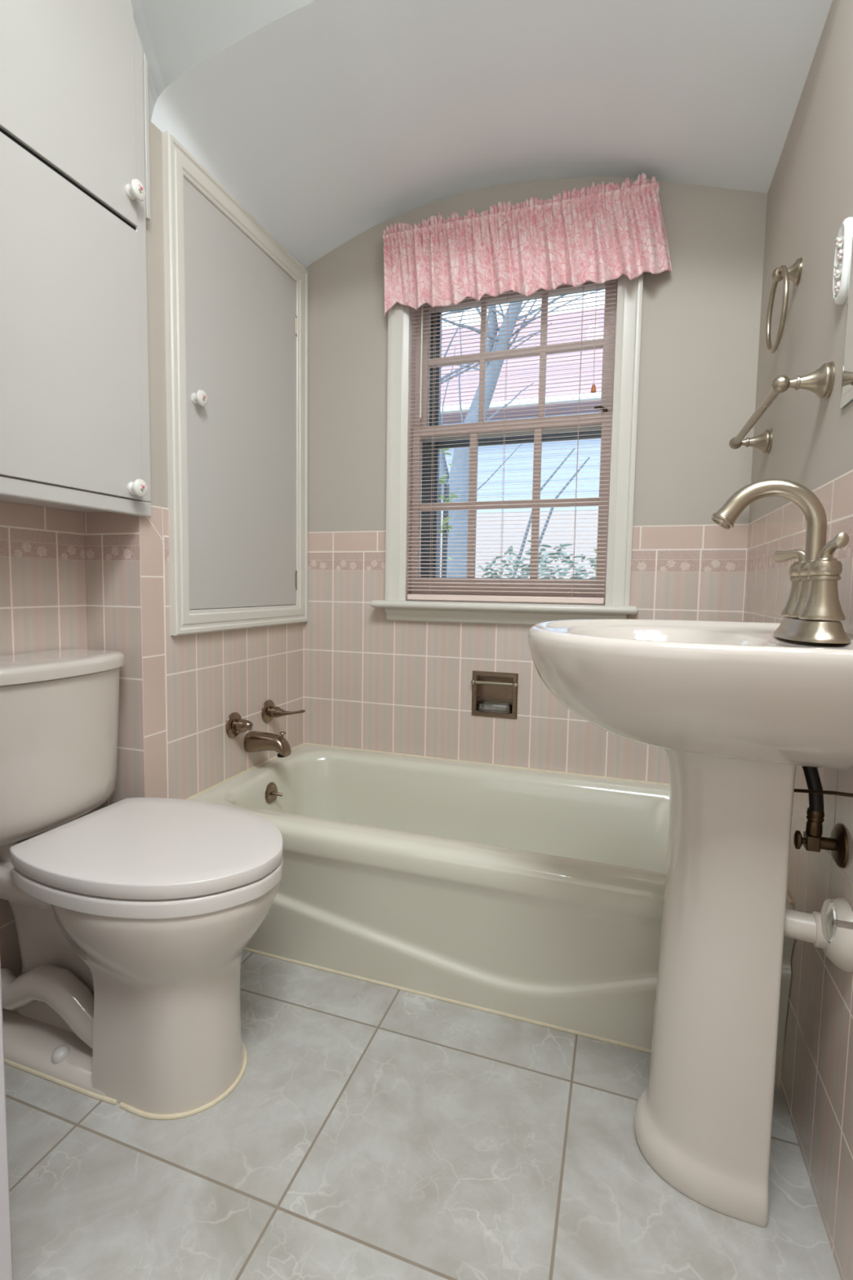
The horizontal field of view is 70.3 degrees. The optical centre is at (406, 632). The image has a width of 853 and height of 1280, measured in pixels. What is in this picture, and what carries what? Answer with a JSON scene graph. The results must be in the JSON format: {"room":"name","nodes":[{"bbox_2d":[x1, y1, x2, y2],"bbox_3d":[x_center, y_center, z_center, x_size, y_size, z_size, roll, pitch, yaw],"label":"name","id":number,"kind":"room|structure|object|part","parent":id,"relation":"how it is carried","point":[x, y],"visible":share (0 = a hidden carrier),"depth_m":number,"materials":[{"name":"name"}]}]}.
{"room":"bathroom","nodes":[
{"label":"bathroom","id":0,"kind":"room"},
{"bbox_2d":[0,964,13,1279],"bbox_3d":[-0.699,-0.195,0.701,0.538,2.024,0.035,2,5,20],"label":"door","id":1,"kind":"structure","parent":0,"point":[6,1251],"depth_m":0.68,"materials":[{"name":"white"}]},
{"bbox_2d":[0,500,92,976],"bbox_3d":[-1.103,-0.394,0.518,0.100,2.450,1.870,2,5,20],"label":"wall","id":2,"kind":"structure","parent":0,"point":[43,604],"depth_m":1.29,"materials":[{"name":"pink tile"}]},
{"bbox_2d":[0,0,151,517],"bbox_3d":[-0.729,-0.921,1.032,0.212,1.368,0.639,2,5,20],"label":"upper cabinet","id":3,"kind":"object","parent":2,"relation":"attached to","point":[75,177],"visible":1,"depth_m":1.13,"materials":[{"name":"grey wood"}]},
{"bbox_3d":[-0.664,-1.190,0.985,0.020,0.713,0.562,2,5,20],"label":"door","id":4,"kind":"part","parent":3,"relation":"part of","materials":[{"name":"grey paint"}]},
{"bbox_3d":[-0.674,-0.547,1.035,0.020,0.558,0.562,2,5,20],"label":"door","id":5,"kind":"part","parent":3,"relation":"part of","materials":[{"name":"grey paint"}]},
{"bbox_3d":[-0.556,-0.910,1.246,0.030,0.038,0.038,2,5,20],"label":"knob","id":6,"kind":"part","parent":3,"relation":"part of","materials":[{"name":"ceramic"}]},
{"bbox_3d":[-0.569,-0.307,1.284,0.030,0.038,0.038,2,5,20],"label":"knob","id":7,"kind":"part","parent":3,"relation":"part of","materials":[{"name":"ceramic"}]},
{"bbox_3d":[-0.564,-1.258,1.282,0.032,0.732,0.011,2,5,20],"label":"trim","id":8,"kind":"part","parent":3,"relation":"part of","materials":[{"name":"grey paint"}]},
{"bbox_2d":[84,115,303,812],"bbox_3d":[-0.567,-0.484,1.767,0.262,2.450,0.850,2,5,20],"label":"wall","id":9,"kind":"structure","parent":0,"point":[178,694],"depth_m":1.41,"materials":[{"name":"pink tile"}]},
{"bbox_2d":[161,130,308,635],"bbox_3d":[-0.431,-0.579,1.695,0.038,1.131,0.638,2,5,20],"label":"door","id":10,"kind":"structure","parent":9,"relation":"in","point":[237,299],"depth_m":1.61,"materials":[{"name":"white paint"}]},
{"bbox_3d":[-0.504,-0.573,1.478,0.030,0.038,0.038,2,5,20],"label":"knob","id":11,"kind":"part","parent":10,"relation":"part of","materials":[{"name":"ceramic"}]},
{"bbox_3d":[-0.444,-0.580,1.699,0.006,1.012,0.520,2,5,20],"label":"panel","id":12,"kind":"part","parent":10,"relation":"part of","materials":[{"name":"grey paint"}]},
{"bbox_2d":[225,711,253,737],"bbox_3d":[-0.455,0.258,1.685,0.061,0.071,0.071,2,5,20],"label":"tub valve","id":13,"kind":"object","parent":9,"relation":"attached to","point":[234,725],"visible":1,"depth_m":1.67,"materials":[{"name":"silver metal"}]},
{"bbox_3d":[-0.444,0.259,1.681,0.037,0.038,0.038,2,5,20],"label":"handle","id":14,"kind":"part","parent":13,"relation":"part of","materials":[{"name":"silver metal"}]},
{"bbox_2d":[244,730,291,757],"bbox_3d":[-0.399,0.317,1.752,0.126,0.072,0.059,2,5,20],"label":"tub spout","id":15,"kind":"object","parent":9,"relation":"attached to","point":[254,741],"visible":1,"depth_m":1.73,"materials":[{"name":"silver metal"}]},
{"bbox_3d":[-0.354,0.293,1.734,0.019,0.021,0.019,2,5,20],"label":"diverter knob","id":16,"kind":"part","parent":15,"relation":"part of","materials":[{"name":"silver metal"}]},
{"bbox_2d":[261,699,305,723],"bbox_3d":[-0.364,0.243,1.837,0.129,0.071,0.071,2,5,20],"label":"tub valve","id":17,"kind":"object","parent":9,"relation":"attached to","point":[269,711],"visible":1,"depth_m":1.83,"materials":[{"name":"silver metal"}]},
{"bbox_3d":[-0.353,0.243,1.833,0.105,0.035,0.035,2,5,20],"label":"handle","id":18,"kind":"part","parent":17,"relation":"part of","materials":[{"name":"silver metal"}]},
{"bbox_2d":[4,950,840,1279],"bbox_3d":[-0.235,0.879,0.751,1.676,0.100,2.720,2,5,20],"label":"floor","id":19,"kind":"structure","parent":0,"point":[368,1131],"depth_m":0.93,"materials":[{"name":"grey tile"}]},
{"bbox_2d":[0,648,283,1119],"bbox_3d":[-0.522,0.425,1.147,0.622,0.739,0.366,2,5,20],"label":"toilet","id":20,"kind":"object","parent":19,"relation":"on","point":[135,918],"visible":1,"depth_m":1.06,"materials":[{"name":"white ceramic"}]},
{"bbox_3d":[-0.731,0.253,1.209,0.173,0.340,0.352,2,5,20],"label":"tank","id":21,"kind":"part","parent":20,"relation":"part of","materials":[{"name":"beige ceramic"}]},
{"bbox_3d":[-0.724,0.065,1.193,0.182,0.034,0.366,2,5,20],"label":"tank lid","id":22,"kind":"part","parent":20,"relation":"part of","materials":[{"name":"beige ceramic"}]},
{"bbox_3d":[-0.441,0.387,1.115,0.451,0.025,0.354,2,5,20],"label":"lid","id":23,"kind":"part","parent":20,"relation":"part of","materials":[{"name":"white plastic"}]},
{"bbox_3d":[-0.431,0.419,1.113,0.431,0.029,0.354,2,5,20],"label":"seat","id":24,"kind":"part","parent":20,"relation":"part of","materials":[{"name":"white plastic"}]},
{"bbox_2d":[185,742,795,1087],"bbox_3d":[0.155,0.598,1.569,1.317,0.351,0.645,2,5,20],"label":"bathtub","id":25,"kind":"object","parent":19,"relation":"on","point":[536,896],"visible":0.62,"depth_m":1.33,"materials":[{"name":"beige ceramic"}]},
{"bbox_3d":[-0.390,0.461,1.755,0.013,0.055,0.062,2,5,20],"label":"overflow plate","id":26,"kind":"part","parent":25,"relation":"part of","materials":[{"name":"silver metal"}]},
{"bbox_3d":[-0.373,0.466,1.752,0.031,0.015,0.012,1,4,7],"label":"trip lever","id":27,"kind":"part","parent":25,"relation":"part of","materials":[{"name":"silver metal"}]},
{"bbox_2d":[528,618,852,1226],"bbox_3d":[0.406,0.404,0.955,0.440,0.832,0.436,2,5,20],"label":"pedestal sink","id":28,"kind":"object","parent":19,"relation":"on","point":[733,708],"visible":0.94,"depth_m":0.84,"materials":[{"name":"beige ceramic"}]},
{"bbox_2d":[528,618,852,769],"bbox_3d":[0.410,0.075,0.929,0.440,0.172,0.436,2,5,20],"label":"basin","id":29,"kind":"object","parent":28,"relation":"in","point":[741,695],"depth_m":0.75,"materials":[{"name":"beige ceramic"}]},
{"bbox_2d":[711,479,851,643],"bbox_3d":[0.559,-0.107,0.878,0.157,0.226,0.177,-3,6,-39],"label":"faucet","id":30,"kind":"object","parent":28,"relation":"on","point":[813,611],"visible":1,"depth_m":0.84,"materials":[{"name":"silver metal"}]},
{"bbox_3d":[0.584,-0.115,0.916,0.017,0.021,0.051,-3,6,-39],"label":"lever","id":31,"kind":"part","parent":30,"relation":"part of","materials":[{"name":"silver metal"}]},
{"bbox_3d":[0.594,-0.066,0.906,0.052,0.082,0.052,2,5,20],"label":"handle","id":32,"kind":"part","parent":30,"relation":"part of","materials":[{"name":"silver metal"}]},
{"bbox_3d":[0.577,-0.062,0.859,0.051,0.081,0.051,2,5,20],"label":"spout","id":33,"kind":"part","parent":30,"relation":"part of","materials":[{"name":"silver metal"}]},
{"bbox_3d":[0.576,-0.006,0.864,0.079,0.028,0.172,2,5,20],"label":"plate","id":34,"kind":"part","parent":30,"relation":"part of","materials":[{"name":"silver metal"}]},
{"bbox_3d":[0.559,-0.059,0.812,0.052,0.082,0.052,2,5,20],"label":"handle","id":35,"kind":"part","parent":30,"relation":"part of","materials":[{"name":"silver metal"}]},
{"bbox_3d":[0.557,-0.112,0.790,0.017,0.034,0.052,2,5,10],"label":"lever","id":36,"kind":"part","parent":30,"relation":"part of","materials":[{"name":"silver metal"}]},
{"bbox_2d":[784,897,852,973],"bbox_3d":[0.552,0.404,0.830,0.085,0.092,0.092,2,5,20],"label":"drain pipe","id":37,"kind":"object","parent":28,"relation":"attached to","point":[801,926],"visible":0.72,"depth_m":0.81,"materials":[{"name":"beige plastic"}]},
{"bbox_2d":[794,788,852,797],"bbox_3d":[0.550,0.209,0.787,0.006,0.041,0.138,0,5,-9],"label":"rod","id":38,"kind":"object","parent":28,"relation":"attached to","point":[797,790],"visible":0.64,"depth_m":0.79,"materials":[{"name":"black metal"}]},
{"bbox_2d":[130,0,832,268],"bbox_3d":[-0.204,-1.369,0.576,1.676,0.650,2.720,2,5,20],"label":"ceiling","id":39,"kind":"structure","parent":0,"point":[329,122],"depth_m":1.35,"materials":[{"name":"white paint"}]},
{"bbox_2d":[303,176,767,783],"bbox_3d":[0.298,-0.478,1.845,1.314,2.450,0.120,2,5,20],"label":"wall","id":40,"kind":"structure","parent":0,"point":[371,682],"depth_m":1.81,"materials":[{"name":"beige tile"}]},
{"bbox_2d":[471,670,518,719],"bbox_3d":[0.272,0.187,1.849,0.142,0.139,0.064,2,5,20],"label":"soap dish","id":41,"kind":"object","parent":40,"relation":"attached to","point":[496,692],"visible":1,"depth_m":1.86,"materials":[{"name":"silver metal"}]},
{"bbox_2d":[477,701,511,713],"bbox_3d":[0.271,0.227,1.853,0.105,0.024,0.048,2,5,20],"label":"soap tray","id":42,"kind":"object","parent":41,"relation":"on","point":[483,707],"depth_m":1.87,"materials":[{"name":"clear plastic"}]},
{"bbox_2d":[370,272,643,625],"bbox_3d":[0.300,-0.571,1.831,0.784,1.086,0.232,2,5,20],"label":"window","id":43,"kind":"structure","parent":40,"relation":"in","point":[622,432],"depth_m":1.83,"materials":[{"name":"white paint"}]},
{"bbox_3d":[0.304,-0.367,1.846,0.599,0.542,0.030,2,5,20],"label":"sash","id":44,"kind":"part","parent":43,"relation":"part of","materials":[{"name":"beige paint"}]},
{"bbox_2d":[407,280,617,604],"bbox_3d":[0.289,-0.568,1.782,0.593,0.952,0.035,2,5,20],"label":"mini blind","id":45,"kind":"object","parent":43,"relation":"attached to","point":[572,599],"visible":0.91,"depth_m":1.78,"materials":[{"name":"beige plastic"}]},
{"bbox_3d":[0.083,-0.576,1.860,0.001,0.914,0.018,2,5,20],"label":"ladder cord","id":46,"kind":"part","parent":45,"relation":"part of","materials":[{"name":"white fabric"}]},
{"bbox_3d":[0.290,-0.567,1.786,0.001,0.914,0.018,2,5,20],"label":"ladder cord","id":47,"kind":"part","parent":45,"relation":"part of","materials":[{"name":"white fabric"}]},
{"bbox_3d":[0.284,-0.103,1.822,0.593,0.018,0.018,2,5,20],"label":"rail","id":48,"kind":"part","parent":45,"relation":"part of","materials":[{"name":"beige plastic"}]},
{"bbox_3d":[0.487,-0.559,1.716,0.001,0.914,0.018,2,5,20],"label":"ladder cord","id":49,"kind":"part","parent":45,"relation":"part of","materials":[{"name":"white fabric"}]},
{"bbox_3d":[0.521,-0.849,1.667,0.003,0.327,0.004,-3,6,-44],"label":"pull cord","id":50,"kind":"part","parent":45,"relation":"part of","materials":[{"name":"white fabric"}]},
{"bbox_3d":[0.334,-0.577,1.905,0.599,0.952,0.020,2,5,20],"label":"storm frame","id":51,"kind":"part","parent":43,"relation":"part of","materials":[{"name":"grey"}]},
{"bbox_3d":[0.323,-0.830,1.847,0.599,0.439,0.028,2,5,20],"label":"sash","id":52,"kind":"part","parent":43,"relation":"part of","materials":[{"name":"beige paint"}]},
{"bbox_2d":[382,173,671,316],"bbox_3d":[0.304,-1.062,1.679,0.810,0.275,0.060,2,5,20],"label":"window valance","id":53,"kind":"object","parent":43,"relation":"attached to","point":[599,234],"visible":1,"depth_m":1.67,"materials":[{"name":"pink fabric"}]},
{"bbox_2d":[742,0,852,1279],"bbox_3d":[0.524,-0.361,0.387,0.100,2.450,2.720,2,5,20],"label":"wall","id":54,"kind":"structure","parent":0,"point":[810,195],"depth_m":1.02,"materials":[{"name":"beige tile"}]},
{"bbox_2d":[728,361,835,453],"bbox_3d":[0.717,-0.424,1.193,0.082,0.055,0.484,2,5,20],"label":"towel bar","id":55,"kind":"object","parent":54,"relation":"attached to","point":[820,382],"visible":1,"depth_m":0.99,"materials":[{"name":"silver metal"}]},
{"bbox_3d":[0.800,-0.439,1.390,0.060,0.055,0.055,2,5,20],"label":"post","id":56,"kind":"part","parent":55,"relation":"part of","materials":[{"name":"silver metal"}]},
{"bbox_3d":[0.655,-0.409,0.988,0.060,0.055,0.055,2,5,20],"label":"post","id":57,"kind":"part","parent":55,"relation":"part of","materials":[{"name":"silver metal"}]},
{"bbox_2d":[765,257,802,353],"bbox_3d":[0.749,-0.649,1.202,0.047,0.172,0.157,2,5,20],"label":"towel ring","id":58,"kind":"object","parent":54,"relation":"attached to","point":[793,273],"visible":1,"depth_m":1.18,"materials":[{"name":"silver metal"}]},
{"bbox_3d":[0.756,-0.710,1.194,0.032,0.048,0.048,2,5,20],"label":"post","id":59,"kind":"part","parent":58,"relation":"part of","materials":[{"name":"silver metal"}]},
{"bbox_2d":[793,765,848,868],"bbox_3d":[0.574,0.231,0.852,0.071,0.188,0.060,2,5,20],"label":"supply valve","id":60,"kind":"object","parent":54,"relation":"attached to","point":[812,840],"visible":0.94,"depth_m":0.84,"materials":[{"name":"gold metal"}]},
{"bbox_3d":[0.560,0.294,0.862,0.012,0.026,0.019,2,5,20],"label":"valve handle","id":61,"kind":"part","parent":60,"relation":"part of","materials":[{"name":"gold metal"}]},
{"bbox_2d":[821,898,852,942],"bbox_3d":[0.525,0.343,0.710,0.060,0.054,0.052,2,5,20],"label":"valve","id":62,"kind":"object","parent":54,"relation":"attached to","point":[829,923],"visible":1,"depth_m":0.71,"materials":[{"name":"silver metal"}]},
{"bbox_3d":[0.501,0.341,0.718,0.007,0.053,0.028,1,4,7],"label":"oval handle","id":63,"kind":"part","parent":62,"relation":"part of","materials":[{"name":"silver metal"}]},
{"bbox_2d":[832,216,852,305],"bbox_3d":[0.662,-0.565,0.922,0.015,0.124,0.052,2,5,20],"label":"switch plate","id":64,"kind":"object","parent":54,"relation":"attached to","point":[843,245],"visible":1,"depth_m":0.91,"materials":[{"name":"white ceramic"}]},
{"bbox_2d":[840,222,852,408],"bbox_3d":[0.567,-0.666,0.630,0.005,0.698,0.546,2,5,20],"label":"wall mirror","id":65,"kind":"object","parent":54,"relation":"attached to","point":[846,393],"visible":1,"depth_m":0.88,"materials":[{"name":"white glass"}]},
{"label":"outside","id":66,"kind":"structure","parent":0,"visible":0},
{"bbox_3d":[4.339,0.993,12.312,26.000,0.200,21.700,2,5,20],"label":"ground","id":67,"kind":"structure","parent":66,"visible":0},
{"bbox_2d":[437,448,457,577],"bbox_3d":[0.119,0.384,2.561,0.179,2.415,0.171,-2,5,-33],"label":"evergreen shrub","id":68,"kind":"object","parent":67,"relation":"on","point":[446,513],"visible":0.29,"depth_m":2.50,"materials":[{"name":"green plant"}]},
{"bbox_3d":[0.118,0.488,2.578,0.078,2.205,0.059,-2,5,-31],"label":"stem","id":69,"kind":"part","parent":68,"relation":"part of","materials":[{"name":"grey plant"}]},
{"bbox_2d":[439,289,601,577],"bbox_3d":[0.524,-1.239,4.669,2.262,5.337,1.264,1,4,5],"label":"bare tree","id":70,"kind":"object","parent":67,"relation":"on","point":[459,455],"visible":0.3,"depth_m":4.69,"materials":[{"name":"grey plant"}]},
{"bbox_2d":[440,306,604,578],"bbox_3d":[3.836,-2.310,10.516,16.800,6.650,6.160,2,5,20],"label":"house","id":71,"kind":"structure","parent":67,"relation":"on","point":[566,451],"depth_m":8.62,"materials":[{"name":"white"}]},
{"bbox_2d":[478,540,596,578],"bbox_3d":[0.627,0.574,2.865,0.772,2.006,0.505,2,5,20],"label":"evergreen shrub","id":72,"kind":"object","parent":67,"relation":"on","point":[564,544],"visible":0.14,"depth_m":2.76,"materials":[{"name":"green plant"}]},
{"bbox_2d":[511,448,590,577],"bbox_3d":[0.718,0.280,3.310,0.467,2.523,0.078,2,5,20],"label":"bare sapling","id":73,"kind":"object","parent":67,"relation":"on","point":[572,451],"visible":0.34,"depth_m":3.22,"materials":[{"name":"grey plant"}]},
{"bbox_2d":[587,542,597,573],"bbox_3d":[0.812,0.590,2.343,0.300,2.058,0.267,0,4,-6],"label":"evergreen shrub","id":74,"kind":"object","parent":67,"relation":"on","point":[595,566],"visible":0.02,"depth_m":2.27,"materials":[{"name":"green plant"}]}
]}

